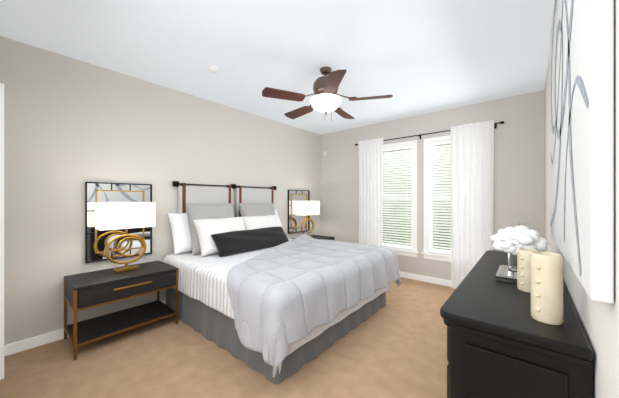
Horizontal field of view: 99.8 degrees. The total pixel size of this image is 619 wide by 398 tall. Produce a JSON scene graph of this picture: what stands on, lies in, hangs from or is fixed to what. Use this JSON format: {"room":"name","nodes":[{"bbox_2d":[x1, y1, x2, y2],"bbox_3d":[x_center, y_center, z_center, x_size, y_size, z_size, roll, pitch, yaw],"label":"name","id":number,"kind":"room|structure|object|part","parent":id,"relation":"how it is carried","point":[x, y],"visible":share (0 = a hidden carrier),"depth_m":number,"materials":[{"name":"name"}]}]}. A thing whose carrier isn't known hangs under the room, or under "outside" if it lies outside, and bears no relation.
{"room":"bedroom","nodes":[
{"label":"bedroom","id":0,"kind":"room"},
{"bbox_2d":[0,36,319,344],"bbox_3d":[-1.695,-0.020,3.145,0.100,2.600,6.040,0,0,40],"label":"wall","id":1,"kind":"structure","parent":0,"point":[72,126],"depth_m":2.55,"materials":[{"name":"grey paint"}]},
{"bbox_2d":[4,300,165,355],"bbox_3d":[-1.137,1.235,3.721,0.014,0.090,4.240,0,0,40],"label":"baseboard","id":2,"kind":"structure","parent":1,"relation":"attached to","point":[28,343],"depth_m":2.24,"materials":[{"name":"white"}]},
{"bbox_2d":[85,182,151,262],"bbox_3d":[-1.965,0.225,2.719,0.026,0.780,0.575,0,0,40],"label":"mirror","id":3,"kind":"object","parent":1,"relation":"attached to","point":[96,241],"visible":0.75,"depth_m":2.66,"materials":[{"name":"clear glass"}]},
{"bbox_2d":[288,190,309,233],"bbox_3d":[-0.191,0.225,4.833,0.026,0.780,0.575,0,0,40],"label":"mirror","id":4,"kind":"object","parent":1,"relation":"attached to","point":[294,223],"visible":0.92,"depth_m":4.76,"materials":[{"name":"clear glass"}]},
{"bbox_2d":[0,277,454,397],"bbox_3d":[-0.346,1.330,2.014,3.620,0.100,6.040,0,0,40],"label":"floor","id":5,"kind":"structure","parent":0,"point":[395,346],"depth_m":2.00,"materials":[{"name":"beige carpet"}]},
{"bbox_2d":[64,260,177,360],"bbox_3d":[-1.785,0.993,2.516,0.530,0.575,0.800,0,0,40],"label":"nightstand","id":6,"kind":"object","parent":5,"relation":"on","point":[86,290],"visible":1,"depth_m":2.37,"materials":[{"name":"black wood"}]},
{"bbox_2d":[95,202,154,272],"bbox_3d":[-1.808,0.369,2.575,0.200,0.670,0.450,0,0,40],"label":"lamp","id":7,"kind":"object","parent":6,"relation":"on","point":[126,216],"visible":1,"depth_m":2.51,"materials":[{"name":"gold metal"}]},
{"bbox_3d":[-1.808,0.159,2.575,0.200,0.250,0.450,0,0,40],"label":"lamp shade","id":8,"kind":"part","parent":7,"relation":"part of","materials":[{"name":"white fabric"}]},
{"bbox_3d":[-1.808,0.430,2.575,0.024,0.492,0.024,0,0,40],"label":"stem","id":9,"kind":"part","parent":7,"relation":"part of","materials":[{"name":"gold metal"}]},
{"bbox_3d":[-1.605,0.802,2.365,0.012,0.135,0.740,0,0,40],"label":"drawer","id":10,"kind":"part","parent":6,"relation":"part of","materials":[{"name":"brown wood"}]},
{"bbox_3d":[-1.591,0.781,2.354,0.024,0.014,0.300,0,0,40],"label":"handle","id":11,"kind":"part","parent":6,"relation":"part of","materials":[{"name":"gold metal"}]},
{"bbox_2d":[163,181,400,383],"bbox_3d":[-0.337,0.533,3.056,2.137,1.494,2.123,0,0,40],"label":"bed","id":12,"kind":"object","parent":5,"relation":"on","point":[260,291],"visible":1,"depth_m":2.42,"materials":[{"name":"grey fabric"}]},
{"bbox_3d":[-1.092,-0.182,3.736,0.016,0.016,1.610,0,0,40],"label":"headboard rail","id":13,"kind":"part","parent":12,"relation":"part of","materials":[{"name":"black metal"}]},
{"bbox_2d":[226,233,400,377],"bbox_3d":[-0.151,0.835,2.901,1.659,0.618,2.130,0,0,40],"label":"comforter","id":14,"kind":"object","parent":12,"relation":"on","point":[284,296],"depth_m":2.09,"materials":[{"name":"grey fabric"}]},
{"bbox_2d":[291,235,334,239],"bbox_3d":[0.027,0.993,4.676,0.530,0.575,0.800,0,0,40],"label":"nightstand","id":15,"kind":"object","parent":5,"relation":"on","point":[323,237],"visible":0.1,"depth_m":4.77,"materials":[{"name":"black wood"}]},
{"bbox_2d":[295,201,319,237],"bbox_3d":[-0.034,0.369,4.689,0.200,0.670,0.450,0,0,40],"label":"lamp","id":16,"kind":"object","parent":15,"relation":"on","point":[304,208],"visible":0.96,"depth_m":4.57,"materials":[{"name":"gold metal"}]},
{"bbox_3d":[-0.034,0.159,4.689,0.200,0.250,0.450,0,0,40],"label":"lamp shade","id":17,"kind":"part","parent":16,"relation":"part of","materials":[{"name":"white fabric"}]},
{"bbox_2d":[440,250,593,397],"bbox_3d":[1.153,0.855,1.487,0.434,0.850,1.600,0,0,40],"label":"dresser","id":18,"kind":"object","parent":5,"relation":"on","point":[502,342],"visible":0.98,"depth_m":0.91,"materials":[{"name":"black wood"}]},
{"bbox_2d":[495,264,538,283],"bbox_3d":[1.129,0.412,1.415,0.170,0.034,0.280,0,0,40],"label":"tray","id":19,"kind":"object","parent":18,"relation":"on","point":[507,274],"depth_m":1.36,"materials":[{"name":"silver metal"}]},
{"bbox_2d":[491,225,547,283],"bbox_3d":[1.149,0.288,1.438,0.251,0.282,0.340,0,0,40],"label":"flower arrangement","id":20,"kind":"object","parent":18,"relation":"on","point":[510,241],"visible":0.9,"depth_m":1.39,"materials":[{"name":"white plant"}]},
{"bbox_2d":[517,248,537,292],"bbox_3d":[1.028,0.334,1.225,0.080,0.190,0.081,0,0,40],"label":"vase","id":21,"kind":"object","parent":18,"relation":"on","point":[524,269],"visible":0.75,"depth_m":1.21,"materials":[{"name":"beige ceramic"}]},
{"bbox_2d":[531,252,562,324],"bbox_3d":[0.842,0.311,0.925,0.086,0.235,0.086,0,0,40],"label":"vase","id":22,"kind":"object","parent":18,"relation":"on","point":[546,287],"visible":1,"depth_m":0.89,"materials":[{"name":"beige ceramic"}]},
{"bbox_2d":[0,0,554,134],"bbox_3d":[-0.346,-1.370,2.014,3.620,0.100,6.040,0,0,40],"label":"ceiling","id":23,"kind":"structure","parent":0,"point":[415,57],"depth_m":2.25,"materials":[{"name":"grey paint"}]},
{"bbox_2d":[208,65,218,72],"bbox_3d":[-0.968,-1.302,2.627,0.110,0.035,0.110,0,0,40],"label":"smoke detector","id":24,"kind":"object","parent":23,"relation":"attached to","point":[213,69],"visible":1,"depth_m":2.60,"materials":[{"name":"white plastic"}]},
{"bbox_2d":[262,67,392,120],"bbox_3d":[0.162,-1.050,2.689,1.246,0.540,1.246,0,0,40],"label":"fan","id":25,"kind":"object","parent":23,"relation":"hanging from","point":[326,98],"visible":1,"depth_m":2.54,"materials":[{"name":"brown wood"}]},
{"bbox_3d":[-0.247,-0.990,2.486,0.280,0.037,0.408,0,0,40],"label":"blade","id":26,"kind":"part","parent":25,"relation":"part of","materials":[{"name":"brown wood"}]},
{"bbox_3d":[-0.120,-0.990,2.993,0.422,0.037,0.184,0,0,40],"label":"blade","id":27,"kind":"part","parent":25,"relation":"part of","materials":[{"name":"brown wood"}]},
{"bbox_3d":[0.165,-1.117,2.655,0.260,0.205,0.260,0,0,40],"label":"motor","id":28,"kind":"part","parent":25,"relation":"part of","materials":[{"name":"brown metal"}]},
{"bbox_3d":[0.165,-0.958,2.655,0.314,0.128,0.314,0,0,40],"label":"lamp shade","id":29,"kind":"part","parent":25,"relation":"part of","materials":[{"name":"white glass"}]},
{"bbox_3d":[0.204,-0.990,2.209,0.360,0.037,0.360,0,0,40],"label":"blade","id":30,"kind":"part","parent":25,"relation":"part of","materials":[{"name":"brown wood"}]},
{"bbox_3d":[0.388,-0.990,3.038,0.184,0.037,0.422,0,0,40],"label":"blade","id":31,"kind":"part","parent":25,"relation":"part of","materials":[{"name":"brown wood"}]},
{"bbox_3d":[0.601,-0.990,2.560,0.408,0.037,0.280,0,0,40],"label":"blade","id":32,"kind":"part","parent":25,"relation":"part of","materials":[{"name":"brown wood"}]},
{"bbox_2d":[320,90,543,280],"bbox_3d":[1.562,-0.020,4.289,3.620,2.600,0.100,0,0,40],"label":"wall","id":33,"kind":"structure","parent":0,"point":[518,196],"depth_m":3.85,"materials":[{"name":"grey paint"}]},
{"bbox_2d":[383,140,418,256],"bbox_3d":[1.409,-0.005,4.386,0.840,1.850,0.150,0,0,40],"label":"window unit","id":34,"kind":"structure","parent":33,"relation":"in","point":[400,195],"depth_m":4.31,"materials":[{"name":"white plastic"}]},
{"bbox_3d":[1.409,-0.005,4.386,0.840,1.850,0.150,0,0,40],"label":"trim","id":35,"kind":"part","parent":34,"relation":"part of","materials":[{"name":"white wood"}]},
{"bbox_2d":[399,271,450,286],"bbox_3d":[1.526,1.235,4.245,3.420,0.090,0.014,0,0,40],"label":"baseboard","id":36,"kind":"structure","parent":33,"relation":"attached to","point":[433,280],"depth_m":4.01,"materials":[{"name":"white wood"}]},
{"bbox_2d":[422,135,450,261],"bbox_3d":[2.098,-0.005,3.807,0.840,1.850,0.150,0,0,40],"label":"window unit","id":37,"kind":"structure","parent":33,"relation":"in","point":[437,152],"depth_m":3.95,"materials":[{"name":"white"}]},
{"bbox_3d":[2.098,-0.005,3.807,0.840,1.850,0.150,0,0,40],"label":"trim","id":38,"kind":"part","parent":37,"relation":"part of","materials":[{"name":"white wood"}]},
{"bbox_2d":[544,0,618,397],"bbox_3d":[1.002,-0.020,0.883,0.100,2.600,6.040,0,0,40],"label":"wall","id":39,"kind":"structure","parent":0,"point":[599,321],"depth_m":0.69,"materials":[{"name":"grey paint"}]},
{"bbox_2d":[550,0,613,303],"bbox_3d":[1.123,-0.422,1.139,0.037,1.315,1.452,0,0,40],"label":"canvas art","id":40,"kind":"object","parent":39,"relation":"attached to","point":[582,133],"visible":1,"depth_m":0.67,"materials":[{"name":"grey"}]},
{"bbox_3d":[-1.234,-0.020,0.957,3.420,2.600,0.120,0,0,40],"label":"wall","id":41,"kind":"structure","parent":0,"visible":0},
{"bbox_2d":[0,83,3,379],"bbox_3d":[-2.260,0.230,1.912,0.200,2.100,0.024,0,0,40],"label":"door frame","id":42,"kind":"structure","parent":41,"relation":"attached to","point":[1,231],"depth_m":1.85,"materials":[{"name":"white"}]},
{"bbox_3d":[1.681,-0.970,4.073,2.024,0.070,0.079,0,0,40],"label":"brackets","id":43,"kind":"object","parent":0,"visible":0},
{"bbox_2d":[357,122,499,144],"bbox_3d":[1.662,-0.985,4.042,2.090,0.015,0.015,0,0,40],"label":"curtain rod","id":44,"kind":"object","parent":43,"relation":"attached to","point":[424,134],"visible":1,"depth_m":3.99,"materials":[{"name":"brown metal"}]},
{"bbox_2d":[358,138,382,246],"bbox_3d":[1.053,0.119,4.514,0.470,2.298,0.069,0,0,40],"label":"curtain","id":45,"kind":"object","parent":44,"relation":"hanging from","point":[370,191],"visible":0.92,"depth_m":4.50,"materials":[{"name":"white fabric"}]},
{"bbox_2d":[450,120,493,288],"bbox_3d":[2.202,0.119,3.550,0.510,2.298,0.070,0,0,40],"label":"curtain","id":46,"kind":"object","parent":44,"relation":"hanging from","point":[472,169],"visible":0.85,"depth_m":3.55,"materials":[{"name":"white fabric"}]}
]}

